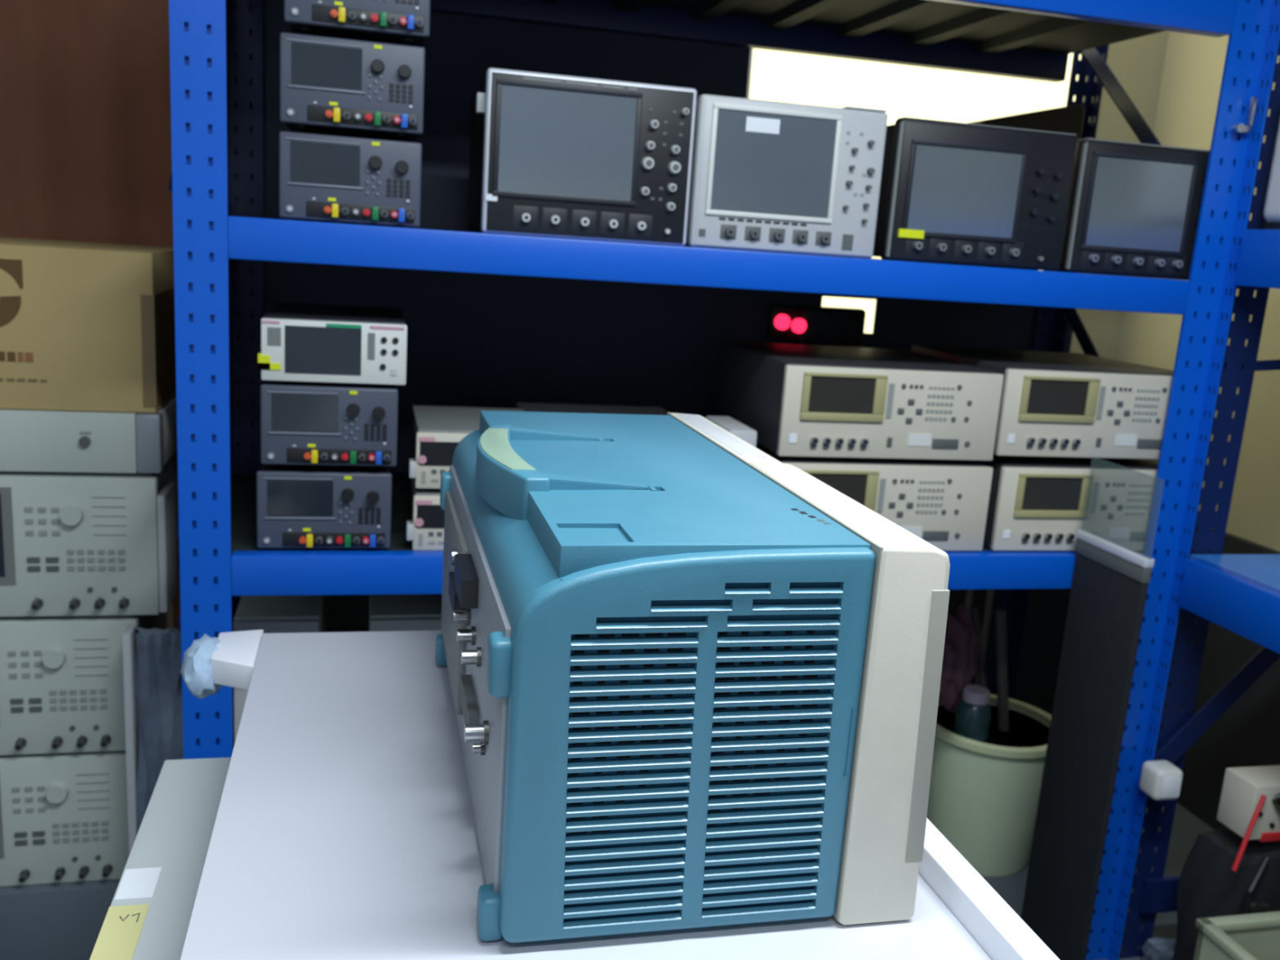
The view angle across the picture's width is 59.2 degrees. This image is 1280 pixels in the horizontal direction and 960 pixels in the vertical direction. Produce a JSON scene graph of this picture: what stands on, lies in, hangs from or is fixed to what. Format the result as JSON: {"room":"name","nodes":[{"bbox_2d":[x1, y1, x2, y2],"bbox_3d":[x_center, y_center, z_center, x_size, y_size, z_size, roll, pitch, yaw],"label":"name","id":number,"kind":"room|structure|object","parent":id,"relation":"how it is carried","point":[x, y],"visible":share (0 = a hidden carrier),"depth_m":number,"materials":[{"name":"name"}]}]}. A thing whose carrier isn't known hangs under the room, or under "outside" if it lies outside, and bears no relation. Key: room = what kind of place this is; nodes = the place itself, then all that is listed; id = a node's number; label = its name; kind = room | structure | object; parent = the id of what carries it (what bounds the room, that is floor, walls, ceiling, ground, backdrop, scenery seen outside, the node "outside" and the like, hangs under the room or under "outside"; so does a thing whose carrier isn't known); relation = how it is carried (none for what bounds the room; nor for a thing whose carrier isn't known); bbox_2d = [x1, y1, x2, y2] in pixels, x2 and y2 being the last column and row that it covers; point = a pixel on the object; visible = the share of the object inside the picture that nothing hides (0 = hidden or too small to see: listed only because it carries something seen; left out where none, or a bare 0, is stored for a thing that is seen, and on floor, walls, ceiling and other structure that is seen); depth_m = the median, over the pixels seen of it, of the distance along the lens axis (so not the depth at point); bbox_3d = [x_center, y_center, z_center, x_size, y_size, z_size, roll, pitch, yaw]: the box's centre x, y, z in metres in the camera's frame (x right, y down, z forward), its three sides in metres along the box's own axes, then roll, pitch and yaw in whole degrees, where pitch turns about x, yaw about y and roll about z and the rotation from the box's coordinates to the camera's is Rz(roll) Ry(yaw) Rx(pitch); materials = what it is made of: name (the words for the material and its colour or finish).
{"room":"electronics workshop","nodes":[
{"label":"electronics workshop","id":0,"kind":"room"},
{"bbox_2d":[0,0,180,628],"bbox_3d":[-1.351,-0.639,2.393,1.200,2.420,0.038,1,12,-14],"label":"curtain","id":1,"kind":"object","parent":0,"point":[86,156],"visible":0.18,"depth_m":2.40,"materials":[{"name":"brown fabric"}]},
{"bbox_2d":[982,802,1214,959],"bbox_3d":[0.093,1.335,0.857,4.030,0.100,5.200,1,12,-14],"label":"floor","id":2,"kind":"structure","parent":0,"point":[1186,827],"depth_m":2.75,"materials":[{"name":"concrete"}]},
{"bbox_2d":[0,879,119,959],"bbox_3d":[-1.256,0.794,2.293,0.540,0.177,0.460,1,12,-14],"label":"plinth","id":3,"kind":"object","parent":2,"relation":"on","point":[64,921],"visible":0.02,"depth_m":2.10,"materials":[{"name":"stone"}]},
{"bbox_2d":[0,750,128,886],"bbox_3d":[-1.216,0.581,2.257,0.470,0.258,0.473,1,12,-14],"label":"spectrum analyzer","id":4,"kind":"object","parent":3,"relation":"on","point":[64,816],"visible":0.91,"depth_m":2.08,"materials":[{"name":"grey plastic"}]},
{"bbox_2d":[0,603,173,755],"bbox_3d":[-1.194,0.325,2.204,0.470,0.258,0.473,1,12,-14],"label":"spectrum analyzer","id":5,"kind":"object","parent":4,"relation":"on","point":[62,683],"visible":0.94,"depth_m":2.03,"materials":[{"name":"grey plastic"}]},
{"bbox_2d":[0,450,179,617],"bbox_3d":[-1.133,0.069,2.160,0.484,0.258,0.473,1,12,-14],"label":"spectrum analyzer","id":6,"kind":"object","parent":5,"relation":"on","point":[72,544],"visible":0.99,"depth_m":1.98,"materials":[{"name":"grey plastic"}]},
{"bbox_2d":[0,394,177,473],"bbox_3d":[-1.136,-0.114,2.123,0.504,0.106,0.450,1,12,-14],"label":"instrument","id":7,"kind":"object","parent":6,"relation":"on","point":[31,440],"visible":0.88,"depth_m":1.95,"materials":[{"name":"grey metal"}]},
{"bbox_2d":[0,236,176,413],"bbox_3d":[-1.120,-0.294,2.054,0.498,0.276,0.361,1,12,-14],"label":"cardboard box","id":8,"kind":"object","parent":7,"relation":"on","point":[86,326],"visible":0.92,"depth_m":1.92,"materials":[{"name":"beige cardboard"}]},
{"bbox_2d":[122,625,183,855],"bbox_3d":[-0.869,0.605,2.050,0.110,0.704,0.054,1,12,-14],"label":"panel","id":9,"kind":"object","parent":2,"relation":"on","point":[153,662],"visible":0.38,"depth_m":1.99,"materials":[{"name":"plastic"}]},
{"bbox_2d":[110,757,231,959],"bbox_3d":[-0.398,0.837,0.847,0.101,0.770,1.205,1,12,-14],"label":"side table","id":10,"kind":"object","parent":2,"relation":"on","point":[174,835],"visible":0.55,"depth_m":1.15,"materials":[{"name":"grey laminate"}]},
{"bbox_2d":[89,903,149,959],"bbox_3d":[-0.463,0.404,1.002,0.034,0.002,0.088,1,12,-14],"label":"sticky note","id":11,"kind":"object","parent":10,"relation":"on","point":[118,936],"visible":1,"depth_m":1.00,"materials":[{"name":"yellow paper"}]},
{"bbox_2d":[114,866,161,900],"bbox_3d":[-0.481,0.387,1.079,0.033,0.001,0.052,1,12,-14],"label":"sticker","id":12,"kind":"object","parent":10,"relation":"on","point":[135,883],"visible":1,"depth_m":1.08,"materials":[{"name":"white paper"}]},
{"bbox_2d":[233,595,325,743],"bbox_3d":[-0.713,0.559,2.252,0.145,0.726,0.384,1,12,-14],"label":"instrument","id":13,"kind":"object","parent":2,"relation":"on","point":[282,614],"visible":0.07,"depth_m":2.02,"materials":[{"name":"grey plastic"}]},
{"bbox_2d":[368,594,442,631],"bbox_3d":[-0.485,0.562,2.308,0.145,0.726,0.384,1,12,-14],"label":"instrument","id":14,"kind":"object","parent":2,"relation":"on","point":[387,612],"visible":0.02,"depth_m":2.08,"materials":[{"name":"grey plastic"}]},
{"bbox_2d":[179,630,1059,959],"bbox_3d":[-0.057,0.768,0.956,0.606,0.945,1.265,1,12,-14],"label":"work table","id":15,"kind":"object","parent":2,"relation":"on","point":[344,827],"visible":0.43,"depth_m":0.92,"materials":[{"name":"white laminate"}]},
{"bbox_2d":[180,629,263,698],"bbox_3d":[-0.503,0.225,1.351,0.088,0.068,0.124,1,12,-14],"label":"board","id":16,"kind":"object","parent":15,"relation":"attached to","point":[228,659],"visible":0.89,"depth_m":1.32,"materials":[{"name":"grey plastic"}]},
{"bbox_2d":[435,410,950,942],"bbox_3d":[-0.007,0.124,1.089,0.353,0.312,0.602,1,12,-14],"label":"oscilloscope","id":17,"kind":"object","parent":15,"relation":"on","point":[695,678],"visible":1,"depth_m":0.82,"materials":[{"name":"teal plastic"}]},
{"bbox_2d":[168,0,1272,959],"bbox_3d":[0.177,-0.273,2.246,1.992,2.470,0.666,1,12,-14],"label":"shelving rack","id":18,"kind":"object","parent":2,"relation":"on","point":[491,320],"visible":0.6,"depth_m":2.26,"materials":[{"name":"blue metal"}]},
{"bbox_2d":[256,464,391,548],"bbox_3d":[-0.551,0.018,1.988,0.212,0.131,0.344,1,12,-14],"label":"supplies","id":19,"kind":"object","parent":18,"relation":"on","point":[298,506],"visible":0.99,"depth_m":1.84,"materials":[{"name":"plastic"}]},
{"bbox_2d":[260,380,398,466],"bbox_3d":[-0.534,-0.118,1.956,0.212,0.131,0.344,1,12,-14],"label":"supplies","id":20,"kind":"object","parent":19,"relation":"on","point":[302,423],"visible":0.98,"depth_m":1.80,"materials":[{"name":"plastic"}]},
{"bbox_2d":[257,302,407,385],"bbox_3d":[-0.522,-0.239,1.936,0.227,0.100,0.333,1,12,-14],"label":"multimeter","id":21,"kind":"object","parent":20,"relation":"on","point":[302,342],"visible":1,"depth_m":1.78,"materials":[{"name":"plastic"}]},
{"bbox_2d":[391,368,396,375],"bbox_3d":[-0.395,-0.173,1.809,0.009,0.010,0.003,1,12,-14],"label":"switch","id":22,"kind":"object","parent":21,"relation":"attached to","point":[393,371],"depth_m":1.81,"materials":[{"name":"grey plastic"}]},
{"bbox_2d":[279,130,422,227],"bbox_3d":[-0.481,-0.494,1.882,0.212,0.131,0.344,1,12,-14],"label":"supplies","id":23,"kind":"object","parent":18,"relation":"on","point":[322,177],"visible":0.99,"depth_m":1.73,"materials":[{"name":"plastic"}]},
{"bbox_2d":[280,31,425,142],"bbox_3d":[-0.470,-0.632,1.853,0.212,0.131,0.344,1,12,-14],"label":"supplies","id":24,"kind":"object","parent":23,"relation":"on","point":[330,86],"visible":0.94,"depth_m":1.70,"materials":[{"name":"plastic"}]},
{"bbox_2d":[284,0,430,46],"bbox_3d":[-0.455,-0.771,1.824,0.212,0.131,0.344,1,12,-14],"label":"supplies","id":25,"kind":"object","parent":24,"relation":"on","point":[402,22],"visible":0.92,"depth_m":1.69,"materials":[{"name":"plastic"}]},
{"bbox_2d":[405,477,444,550],"bbox_3d":[-0.310,0.043,2.026,0.222,0.098,0.274,1,12,-14],"label":"meter","id":26,"kind":"object","parent":18,"relation":"on","point":[425,528],"visible":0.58,"depth_m":1.88,"materials":[{"name":"grey plastic"}]},
{"bbox_2d":[408,404,524,488],"bbox_3d":[-0.301,-0.061,2.004,0.222,0.098,0.274,1,12,-14],"label":"meter","id":27,"kind":"object","parent":26,"relation":"on","point":[437,431],"visible":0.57,"depth_m":1.87,"materials":[{"name":"grey plastic"}]},
{"bbox_2d":[466,67,697,245],"bbox_3d":[-0.124,-0.550,1.963,0.350,0.250,0.375,1,12,-14],"label":"oscilloscope","id":28,"kind":"object","parent":18,"relation":"on","point":[551,155],"visible":1,"depth_m":1.80,"materials":[{"name":"black plastic"}]},
{"bbox_2d":[515,402,668,415],"bbox_3d":[-0.064,-0.022,2.188,0.314,0.188,0.410,1,12,-14],"label":"instrument","id":29,"kind":"object","parent":18,"relation":"on","point":[526,406],"visible":0.1,"depth_m":2.30,"materials":[{"name":"grey plastic"}]},
{"bbox_2d":[705,415,756,447],"bbox_3d":[0.158,0.001,2.084,0.053,0.218,0.160,1,12,-14],"label":"junction box","id":30,"kind":"object","parent":18,"relation":"on","point":[744,433],"visible":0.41,"depth_m":2.01,"materials":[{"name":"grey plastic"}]},
{"bbox_2d":[685,93,888,258],"bbox_3d":[0.213,-0.543,2.046,0.330,0.246,0.375,1,12,-14],"label":"oscilloscope","id":31,"kind":"object","parent":18,"relation":"on","point":[766,175],"visible":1,"depth_m":1.88,"materials":[{"name":"grey plastic"}]},
{"bbox_2d":[766,304,866,347],"bbox_3d":[0.409,-0.340,2.608,0.230,0.122,0.040,1,12,-14],"label":"power adapter","id":32,"kind":"object","parent":18,"relation":"hanging from","point":[804,324],"visible":0.84,"depth_m":2.59,"materials":[{"name":"black plastic"}]},
{"bbox_2d":[773,314,790,329],"bbox_3d":[0.326,-0.362,2.576,0.036,0.036,0.010,1,12,-14],"label":"indicator light","id":33,"kind":"object","parent":32,"relation":"attached to","point":[781,322],"depth_m":2.57,"materials":[{"name":"plastic"}]},
{"bbox_2d":[791,318,806,333],"bbox_3d":[0.364,-0.353,2.579,0.034,0.034,0.010,1,12,-14],"label":"indicator light","id":34,"kind":"object","parent":32,"relation":"attached to","point":[797,325],"depth_m":2.57,"materials":[{"name":"plastic"}]},
{"bbox_2d":[755,442,992,551],"bbox_3d":[0.403,0.009,2.243,0.422,0.165,0.411,1,12,-14],"label":"component tester","id":35,"kind":"object","parent":18,"relation":"on","point":[944,503],"visible":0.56,"depth_m":2.07,"materials":[{"name":"white plastic"}]},
{"bbox_2d":[715,341,1003,460],"bbox_3d":[0.411,-0.161,2.206,0.422,0.165,0.411,1,12,-14],"label":"audio analyzer","id":36,"kind":"object","parent":35,"relation":"on","point":[799,400],"visible":1,"depth_m":2.04,"materials":[{"name":"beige metal"}]},
{"bbox_2d":[872,116,1077,271],"bbox_3d":[0.562,-0.534,2.133,0.343,0.238,0.375,1,12,-14],"label":"oscilloscope","id":37,"kind":"object","parent":18,"relation":"on","point":[953,193],"visible":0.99,"depth_m":1.97,"materials":[{"name":"black plastic"}]},
{"bbox_2d":[966,103,1084,271],"bbox_3d":[0.843,-0.668,2.550,0.255,0.365,0.118,1,12,-14],"label":"instrument case","id":38,"kind":"object","parent":18,"relation":"on","point":[1065,119],"visible":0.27,"depth_m":2.48,"materials":[{"name":"black plastic"}]},
{"bbox_2d":[977,453,1158,550],"bbox_3d":[0.834,0.016,2.349,0.422,0.165,0.411,1,12,-14],"label":"component tester","id":39,"kind":"object","parent":18,"relation":"on","point":[1036,503],"visible":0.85,"depth_m":2.15,"materials":[{"name":"white plastic"}]},
{"bbox_2d":[911,345,1173,458],"bbox_3d":[0.829,-0.164,2.306,0.422,0.165,0.411,1,12,-14],"label":"component tester","id":40,"kind":"object","parent":39,"relation":"on","point":[1055,404],"visible":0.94,"depth_m":2.12,"materials":[{"name":"white plastic"}]},
{"bbox_2d":[1058,137,1209,279],"bbox_3d":[0.871,-0.527,2.210,0.269,0.234,0.375,1,12,-14],"label":"oscilloscope","id":41,"kind":"object","parent":18,"relation":"on","point":[1134,208],"visible":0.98,"depth_m":2.04,"materials":[{"name":"black plastic"}]},
{"bbox_2d":[1230,96,1257,133],"bbox_3d":[1.081,-0.654,2.016,0.037,0.064,0.024,1,12,-14],"label":"clamp","id":42,"kind":"object","parent":18,"relation":"attached to","point":[1239,127],"visible":1,"depth_m":2.01,"materials":[{"name":"silver metal"}]},
{"bbox_2d":[926,694,1051,877],"bbox_3d":[0.843,0.748,2.764,0.344,0.350,0.344,1,12,-14],"label":"bucket","id":43,"kind":"object","parent":2,"relation":"on","point":[984,796],"visible":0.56,"depth_m":2.65,"materials":[{"name":"green plastic"}]},
{"bbox_2d":[938,604,980,713],"bbox_3d":[0.760,0.435,2.735,0.120,0.280,0.116,1,12,-14],"label":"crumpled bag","id":44,"kind":"object","parent":43,"relation":"in","point":[962,644],"visible":0.82,"depth_m":2.70,"materials":[{"name":"purple plastic"}]},
{"bbox_2d":[953,684,991,742],"bbox_3d":[0.783,0.702,2.708,0.080,0.422,0.080,1,12,-14],"label":"bottle","id":45,"kind":"object","parent":43,"relation":"in","point":[973,715],"visible":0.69,"depth_m":2.65,"materials":[{"name":"teal plastic"}]},
{"bbox_2d":[970,606,986,688],"bbox_3d":[0.859,0.595,2.791,0.159,0.584,0.018,3,12,-6],"label":"rod","id":46,"kind":"object","parent":43,"relation":"in","point":[974,610],"visible":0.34,"depth_m":2.74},
{"bbox_2d":[995,609,1008,731],"bbox_3d":[0.882,0.605,2.730,0.116,0.594,0.025,5,12,5],"label":"rod","id":47,"kind":"object","parent":43,"relation":"in","point":[1000,615],"visible":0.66,"depth_m":2.69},
{"bbox_2d":[1020,529,1154,959],"bbox_3d":[0.834,0.507,2.126,0.020,1.085,0.199,1,12,-14],"label":"panel","id":48,"kind":"object","parent":2,"relation":"on","point":[1109,586],"visible":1,"depth_m":2.11,"materials":[{"name":"black metal"}]},
{"bbox_2d":[1139,937,1176,959],"bbox_3d":[1.113,0.999,2.371,0.114,0.068,0.065,1,12,-14],"label":"bag","id":49,"kind":"object","parent":2,"relation":"on","point":[1154,948],"visible":0.64,"depth_m":2.35,"materials":[{"name":"plastic"}]},
{"bbox_2d":[1106,0,1279,959],"bbox_3d":[1.560,-0.007,1.444,0.651,2.470,1.630,1,12,-14],"label":"shelving rack","id":50,"kind":"object","parent":2,"relation":"on","point":[1239,593],"visible":0.94,"depth_m":2.16,"materials":[{"name":"blue metal"}]},
{"bbox_2d":[1139,760,1182,800],"bbox_3d":[1.036,0.598,2.239,0.062,0.066,0.060,1,12,-14],"label":"cube","id":51,"kind":"object","parent":50,"relation":"attached to","point":[1162,780],"visible":1,"depth_m":2.21,"materials":[{"name":"white plastic"}]},
{"bbox_2d":[1263,120,1279,229],"bbox_3d":[1.282,-0.550,1.935,0.260,0.255,0.249,1,12,-14],"label":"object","id":52,"kind":"object","parent":50,"relation":"on","point":[1272,205],"visible":0.97,"depth_m":2.01,"materials":[{"name":"plastic"}]},
{"bbox_2d":[1173,825,1279,959],"bbox_3d":[1.215,0.867,2.233,0.243,0.385,0.181,1,12,-14],"label":"equipment bag","id":53,"kind":"object","parent":2,"relation":"on","point":[1208,886],"visible":0.57,"depth_m":2.18,"materials":[{"name":"grey fabric"}]},
{"bbox_2d":[1216,764,1279,871],"bbox_3d":[1.178,0.637,2.145,0.179,0.161,0.117,1,12,-14],"label":"electronic device","id":54,"kind":"object","parent":53,"relation":"on","point":[1249,806],"visible":1,"depth_m":2.13,"materials":[{"name":"beige plastic"}]},
{"bbox_2d":[1193,911,1279,959],"bbox_3d":[1.188,0.972,1.924,0.347,0.310,0.332,1,12,-14],"label":"crate","id":55,"kind":"object","parent":2,"relation":"on","point":[1253,936],"visible":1,"depth_m":2.01,"materials":[{"name":"plastic"}]},
{"bbox_2d":[1070,30,1168,359],"bbox_3d":[-0.393,-0.695,2.961,3.830,2.920,0.100,1,12,-14],"label":"wall","id":56,"kind":"structure","parent":0,"point":[1137,64],"depth_m":3.26,"materials":[{"name":"beige paint"}]},
{"bbox_2d":[325,588,1071,715],"bbox_3d":[-0.444,0.280,3.107,3.830,0.950,0.025,1,12,-14],"label":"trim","id":57,"kind":"structure","parent":56,"relation":"attached to","point":[1047,608],"depth_m":3.54,"materials":[{"name":"paint"}]},
{"bbox_2d":[746,48,1096,333],"bbox_3d":[0.763,-0.900,3.162,1.065,1.210,0.060,1,12,-14],"label":"window","id":58,"kind":"structure","parent":56,"relation":"in","point":[903,91],"depth_m":3.13,"materials":[{"name":"white glass"}]},
{"bbox_2d":[964,589,973,614],"bbox_3d":[1.000,0.325,3.406,0.021,0.930,0.022,1,12,-14],"label":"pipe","id":59,"kind":"object","parent":56,"relation":"attached to","point":[969,595],"visible":0.02,"depth_m":3.41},
{"bbox_2d":[974,589,995,685],"bbox_3d":[1.069,0.326,3.423,0.021,0.930,0.022,1,12,-14],"label":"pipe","id":60,"kind":"object","parent":56,"relation":"attached to","point":[990,593],"visible":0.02,"depth_m":3.44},
{"bbox_2d":[1118,31,1279,551],"bbox_3d":[2.101,-0.108,1.012,0.100,2.920,5.200,1,12,-14],"label":"wall","id":61,"kind":"structure","parent":0,"point":[1193,68],"depth_m":3.07,"materials":[{"name":"beige paint"}]},
{"bbox_2d":[1155,527,1279,830],"bbox_3d":[1.524,0.517,3.058,0.025,0.770,1.075,1,12,-14],"label":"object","id":62,"kind":"structure","parent":61,"relation":"attached to","point":[1247,734],"depth_m":2.95,"materials":[{"name":"paint"}]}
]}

